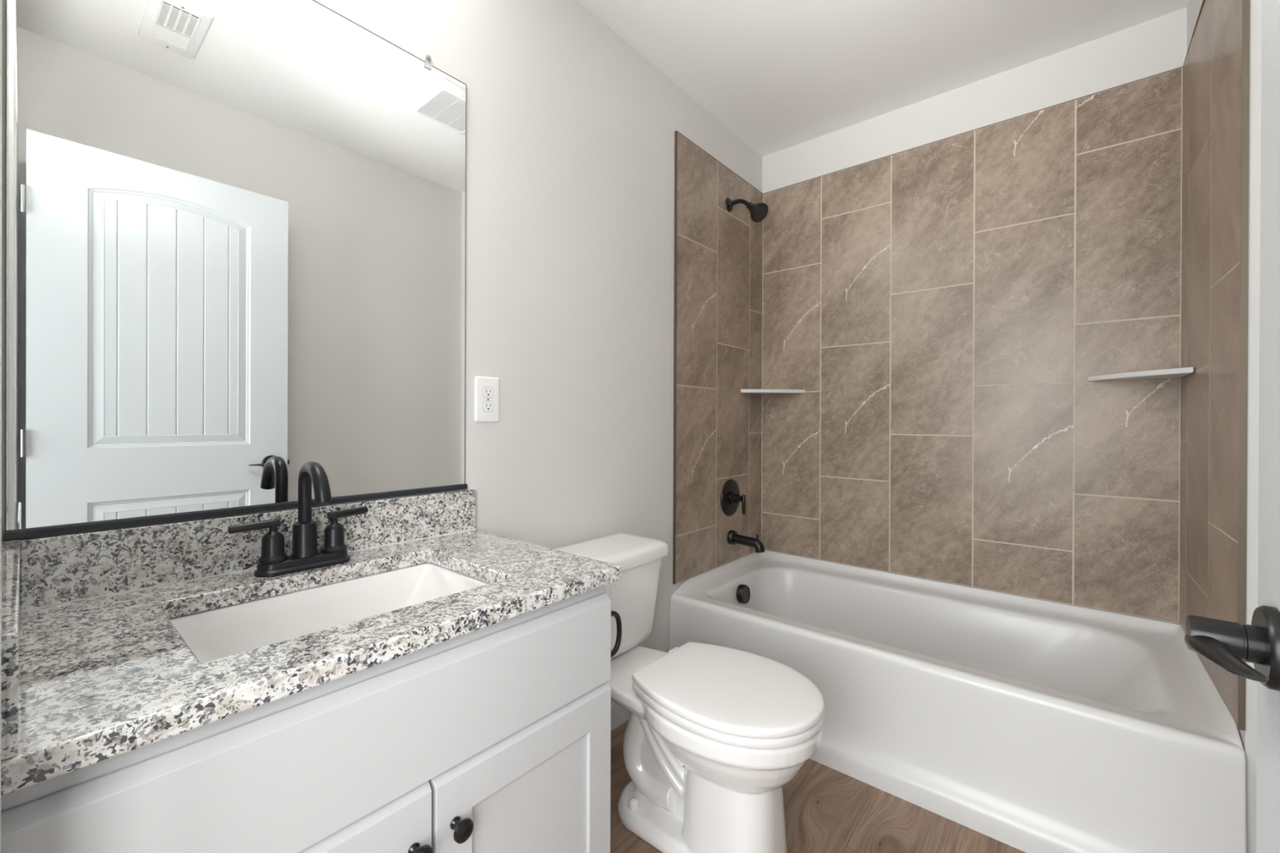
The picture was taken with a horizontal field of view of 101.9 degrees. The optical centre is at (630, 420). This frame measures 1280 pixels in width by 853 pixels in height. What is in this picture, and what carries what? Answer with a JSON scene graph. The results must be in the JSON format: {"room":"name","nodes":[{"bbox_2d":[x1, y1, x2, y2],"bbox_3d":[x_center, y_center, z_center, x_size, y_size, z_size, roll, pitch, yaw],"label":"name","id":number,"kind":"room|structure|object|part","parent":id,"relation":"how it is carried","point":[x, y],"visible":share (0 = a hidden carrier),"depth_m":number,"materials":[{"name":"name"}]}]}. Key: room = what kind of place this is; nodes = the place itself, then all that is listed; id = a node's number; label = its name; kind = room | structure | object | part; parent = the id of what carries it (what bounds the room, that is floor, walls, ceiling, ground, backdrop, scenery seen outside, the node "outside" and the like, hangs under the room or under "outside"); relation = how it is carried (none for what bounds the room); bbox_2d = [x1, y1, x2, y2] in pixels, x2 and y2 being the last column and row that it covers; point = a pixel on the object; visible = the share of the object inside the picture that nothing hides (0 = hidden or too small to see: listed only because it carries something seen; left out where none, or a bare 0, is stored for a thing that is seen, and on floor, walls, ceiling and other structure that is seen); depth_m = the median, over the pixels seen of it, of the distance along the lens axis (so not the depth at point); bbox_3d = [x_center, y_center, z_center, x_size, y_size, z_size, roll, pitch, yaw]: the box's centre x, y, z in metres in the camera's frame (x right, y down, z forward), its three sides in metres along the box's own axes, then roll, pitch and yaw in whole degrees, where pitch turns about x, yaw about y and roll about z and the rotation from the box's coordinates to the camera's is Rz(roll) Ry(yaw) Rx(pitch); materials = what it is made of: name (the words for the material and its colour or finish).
{"room":"bathroom","nodes":[
{"label":"bathroom","id":0,"kind":"room"},
{"bbox_2d":[1,0,762,702],"bbox_3d":[-0.183,-0.142,1.770,0.120,2.440,2.733,0,0,41],"label":"wall","id":1,"kind":"structure","parent":0,"point":[571,129],"depth_m":1.64,"materials":[{"name":"white paint"}]},
{"bbox_2d":[4,0,466,540],"bbox_3d":[-0.687,-0.365,1.077,0.012,1.090,0.781,0,0,41],"label":"wall mirror","id":2,"kind":"object","parent":1,"relation":"attached to","point":[235,230],"visible":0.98,"depth_m":0.98,"materials":[{"name":"grey mirror"}]},
{"bbox_2d":[20,488,475,610],"bbox_3d":[-0.675,0.235,1.089,0.020,0.106,0.784,0,0,41],"label":"backsplash","id":3,"kind":"structure","parent":1,"relation":"attached to","point":[60,568],"depth_m":0.93,"materials":[{"name":"stone"}]},
{"bbox_2d":[474,376,499,422],"bbox_3d":[-0.393,-0.059,1.427,0.007,0.124,0.078,0,0,41],"label":"wall outlet","id":4,"kind":"object","parent":1,"relation":"attached to","point":[486,389],"visible":1,"depth_m":1.42,"materials":[{"name":"white plastic"}]},
{"bbox_2d":[482,386,493,397],"bbox_3d":[-0.391,-0.078,1.425,0.002,0.029,0.036,0,0,41],"label":"receptacle","id":5,"kind":"object","parent":4,"relation":"attached to","point":[487,392],"depth_m":1.42,"materials":[{"name":"grey plastic"}]},
{"bbox_2d":[482,400,493,412],"bbox_3d":[-0.392,-0.039,1.425,0.001,0.029,0.036,0,0,41],"label":"receptacle","id":6,"kind":"object","parent":4,"relation":"attached to","point":[487,406],"depth_m":1.42,"materials":[{"name":"grey plastic"}]},
{"bbox_2d":[610,701,630,731],"bbox_3d":[-0.140,1.031,1.727,0.012,0.095,0.875,0,0,41],"label":"baseboard","id":7,"kind":"structure","parent":1,"relation":"attached to","point":[620,715],"depth_m":1.83,"materials":[{"name":"white paint"}]},
{"bbox_2d":[610,720,1025,852],"bbox_3d":[0.081,1.121,0.780,1.818,0.080,3.893,0,0,41],"label":"floor","id":8,"kind":"structure","parent":0,"point":[828,810],"depth_m":1.40,"materials":[{"name":"brown wood"}]},
{"bbox_2d":[0,585,610,852],"bbox_3d":[-0.482,0.699,0.901,0.559,0.760,0.786,0,0,41],"label":"vanity cabinet","id":9,"kind":"object","parent":8,"relation":"on","point":[495,738],"visible":0.94,"depth_m":0.71,"materials":[{"name":"grey paint"}]},
{"bbox_2d":[0,488,621,796],"bbox_3d":[-0.484,0.251,0.913,0.540,0.137,0.804,0,0,41],"label":"countertop","id":10,"kind":"structure","parent":9,"relation":"on","point":[95,668],"depth_m":0.78,"materials":[{"name":"stone"}]},
{"bbox_2d":[227,461,368,577],"bbox_3d":[-0.611,0.183,0.997,0.140,0.210,0.244,0,0,41],"label":"faucet","id":11,"kind":"object","parent":10,"relation":"on","point":[273,562],"visible":1,"depth_m":1.00,"materials":[{"name":"black metal"}]},
{"bbox_3d":[-0.695,0.195,0.961,0.015,0.018,0.079,0,0,39],"label":"lever","id":12,"kind":"part","parent":11,"relation":"part of","materials":[{"name":"black metal"}]},
{"bbox_3d":[-0.677,0.231,0.984,0.047,0.068,0.047,0,0,41],"label":"handle","id":13,"kind":"part","parent":11,"relation":"part of","materials":[{"name":"black metal"}]},
{"bbox_3d":[-0.643,0.277,1.024,0.058,0.023,0.166,0,0,41],"label":"deck plate","id":14,"kind":"part","parent":11,"relation":"part of","materials":[{"name":"black metal"}]},
{"bbox_3d":[-0.643,0.231,1.024,0.047,0.068,0.047,0,0,41],"label":"spout","id":15,"kind":"part","parent":11,"relation":"part of","materials":[{"name":"black metal"}]},
{"bbox_3d":[-0.605,0.139,0.992,0.124,0.122,0.028,0,0,41],"label":"spout","id":16,"kind":"part","parent":11,"relation":"part of","materials":[{"name":"black metal"}]},
{"bbox_3d":[-0.608,0.231,1.065,0.047,0.068,0.047,0,0,41],"label":"handle","id":17,"kind":"part","parent":11,"relation":"part of","materials":[{"name":"black metal"}]},
{"bbox_3d":[-0.593,0.193,1.089,0.015,0.018,0.079,0,0,33],"label":"lever","id":18,"kind":"part","parent":11,"relation":"part of","materials":[{"name":"black metal"}]},
{"bbox_2d":[168,563,488,662],"bbox_3d":[-0.484,0.382,0.895,0.333,0.123,0.476,0,0,41],"label":"sink","id":19,"kind":"object","parent":10,"relation":"in","point":[214,634],"visible":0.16,"depth_m":0.98,"materials":[{"name":"white porcelain"}]},
{"bbox_3d":[-0.422,0.750,0.603,0.020,0.461,0.398,0,0,41],"label":"door","id":20,"kind":"part","parent":9,"relation":"part of","materials":[{"name":"grey paint"}]},
{"bbox_3d":[-0.292,0.599,0.716,0.030,0.032,0.032,0,0,41],"label":"knob","id":21,"kind":"part","parent":9,"relation":"part of","materials":[{"name":"black metal"}]},
{"bbox_3d":[-0.250,0.599,0.764,0.030,0.032,0.032,0,0,41],"label":"knob","id":22,"kind":"part","parent":9,"relation":"part of","materials":[{"name":"black metal"}]},
{"bbox_3d":[-0.168,0.750,0.900,0.020,0.461,0.375,0,0,41],"label":"door","id":23,"kind":"part","parent":9,"relation":"part of","materials":[{"name":"grey paint"}]},
{"bbox_3d":[-0.171,0.756,0.902,0.011,0.334,0.261,0,0,41],"label":"panel","id":24,"kind":"part","parent":9,"relation":"part of","materials":[{"name":"grey paint"}]},
{"bbox_2d":[610,610,622,657],"bbox_3d":[-0.052,0.461,1.112,0.022,0.112,0.093,0,0,41],"label":"toilet paper holder","id":25,"kind":"object","parent":9,"relation":"attached to","point":[619,625],"visible":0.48,"depth_m":1.14,"materials":[{"name":"black metal"}]},
{"bbox_2d":[552,533,824,852],"bbox_3d":[0.116,0.735,1.410,0.794,0.692,0.460,0,0,41],"label":"toilet","id":26,"kind":"object","parent":8,"relation":"on","point":[714,735],"visible":0.91,"depth_m":1.26,"materials":[{"name":"white ceramic"}]},
{"bbox_3d":[-0.094,0.412,1.591,0.237,0.049,0.460,0,0,41],"label":"tank lid","id":27,"kind":"part","parent":26,"relation":"part of","materials":[{"name":"white ceramic"}]},
{"bbox_3d":[-0.099,0.570,1.594,0.219,0.266,0.434,0,0,41],"label":"tank","id":28,"kind":"part","parent":26,"relation":"part of","materials":[{"name":"white ceramic"}]},
{"bbox_3d":[0.252,0.681,1.294,0.435,0.021,0.366,0,0,41],"label":"seat","id":29,"kind":"part","parent":26,"relation":"part of","materials":[{"name":"white plastic"}]},
{"bbox_3d":[0.252,0.658,1.294,0.437,0.022,0.368,0,0,41],"label":"lid","id":30,"kind":"part","parent":26,"relation":"part of","materials":[{"name":"white plastic"}]},
{"bbox_2d":[668,550,1246,852],"bbox_3d":[0.969,0.873,1.870,1.508,0.418,0.833,0,0,41],"label":"bathtub","id":31,"kind":"object","parent":8,"relation":"on","point":[1025,724],"visible":0.91,"depth_m":1.50,"materials":[{"name":"white ceramic"}]},
{"bbox_2d":[577,0,1188,156],"bbox_3d":[0.467,-1.398,1.216,1.818,0.080,2.733,0,0,41],"label":"ceiling","id":32,"kind":"structure","parent":0,"point":[779,74],"depth_m":1.88,"materials":[{"name":"white paint"}]},
{"bbox_2d":[761,7,1186,624],"bbox_3d":[1.357,-0.137,2.172,1.698,2.440,0.120,0,0,41],"label":"wall","id":33,"kind":"structure","parent":0,"point":[1158,45],"depth_m":2.02,"materials":[{"name":"white paint"}]},
{"bbox_2d":[672,0,1249,730],"bbox_3d":[0.997,-0.251,1.895,1.510,1.824,0.770,0,0,41],"label":"tile surround","id":34,"kind":"object","parent":33,"relation":"attached to","point":[944,311],"visible":0.96,"depth_m":2.00,"materials":[{"name":"tile"}]},
{"bbox_2d":[720,479,746,515],"bbox_3d":[0.492,0.357,2.394,0.080,0.171,0.171,0,0,41],"label":"shower valve","id":35,"kind":"object","parent":34,"relation":"attached to","point":[731,497],"visible":1,"depth_m":2.38,"materials":[{"name":"black metal"}]},
{"bbox_3d":[0.516,0.383,2.373,0.017,0.088,0.017,0,0,41],"label":"lever","id":36,"kind":"part","parent":35,"relation":"part of","materials":[{"name":"black metal"}]},
{"bbox_2d":[727,529,764,552],"bbox_3d":[0.531,0.551,2.371,0.170,0.080,0.066,0,0,41],"label":"tub spout","id":37,"kind":"object","parent":34,"relation":"attached to","point":[733,538],"visible":1,"depth_m":2.36,"materials":[{"name":"black metal"}]},
{"bbox_2d":[725,197,768,222],"bbox_3d":[0.520,-0.956,2.330,0.194,0.147,0.087,0,0,41],"label":"shower fixture","id":38,"kind":"object","parent":34,"relation":"attached to","point":[758,211],"visible":1,"depth_m":2.30,"materials":[{"name":"black metal"}]},
{"bbox_3d":[0.498,-0.985,2.362,0.111,0.053,0.019,0,0,41],"label":"arm","id":39,"kind":"part","parent":38,"relation":"part of","materials":[{"name":"black metal"}]},
{"bbox_2d":[740,389,805,394],"bbox_3d":[0.687,-0.143,2.505,0.227,0.017,0.225,0,0,41],"label":"corner shelf","id":40,"kind":"object","parent":34,"relation":"attached to","point":[747,391],"visible":1,"depth_m":2.49,"materials":[{"name":"white plastic"}]},
{"bbox_3d":[0.990,-0.251,1.900,1.493,1.824,0.769,0,0,41],"label":"edge trim","id":41,"kind":"part","parent":34,"relation":"part of","materials":[{"name":"brown tile"}]},
{"bbox_2d":[1088,367,1193,381],"bbox_3d":[1.631,-0.149,1.679,0.227,0.017,0.254,0,0,41],"label":"corner shelf","id":42,"kind":"object","parent":34,"relation":"attached to","point":[1172,373],"visible":1,"depth_m":1.65,"materials":[{"name":"white plastic"}]},
{"bbox_3d":[1.561,-0.247,1.406,0.018,1.824,0.760,0,0,41],"label":"edge trim","id":43,"kind":"part","parent":34,"relation":"part of","materials":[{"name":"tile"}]},
{"bbox_2d":[1186,0,1262,852],"bbox_3d":[1.040,-0.135,0.645,0.195,2.440,2.613,0,0,41],"label":"wall","id":44,"kind":"structure","parent":0,"point":[1248,737],"depth_m":1.11,"materials":[{"name":"white paint"}]},
{"bbox_2d":[1183,0,1279,852],"bbox_3d":[0.332,0.070,0.206,0.087,2.004,0.756,0,0,41],"label":"door","id":45,"kind":"structure","parent":44,"relation":"in","point":[1224,643],"depth_m":0.45,"materials":[{"name":"grey paint"}]},
{"bbox_3d":[0.486,0.197,0.429,0.028,0.022,0.095,0,0,33],"label":"lever","id":46,"kind":"part","parent":45,"relation":"part of","materials":[{"name":"black metal"}]},
{"bbox_3d":[-0.387,-0.139,0.225,1.578,2.440,0.118,0,0,41],"label":"wall","id":47,"kind":"structure","parent":0,"visible":0},
{"bbox_2d":[0,0,2,852],"bbox_3d":[-0.181,0.032,0.133,0.901,2.099,0.010,0,0,41],"label":"trim","id":48,"kind":"structure","parent":47,"relation":"attached to","point":[1,1],"depth_m":0.42,"materials":[{"name":"white paint"}]}
]}

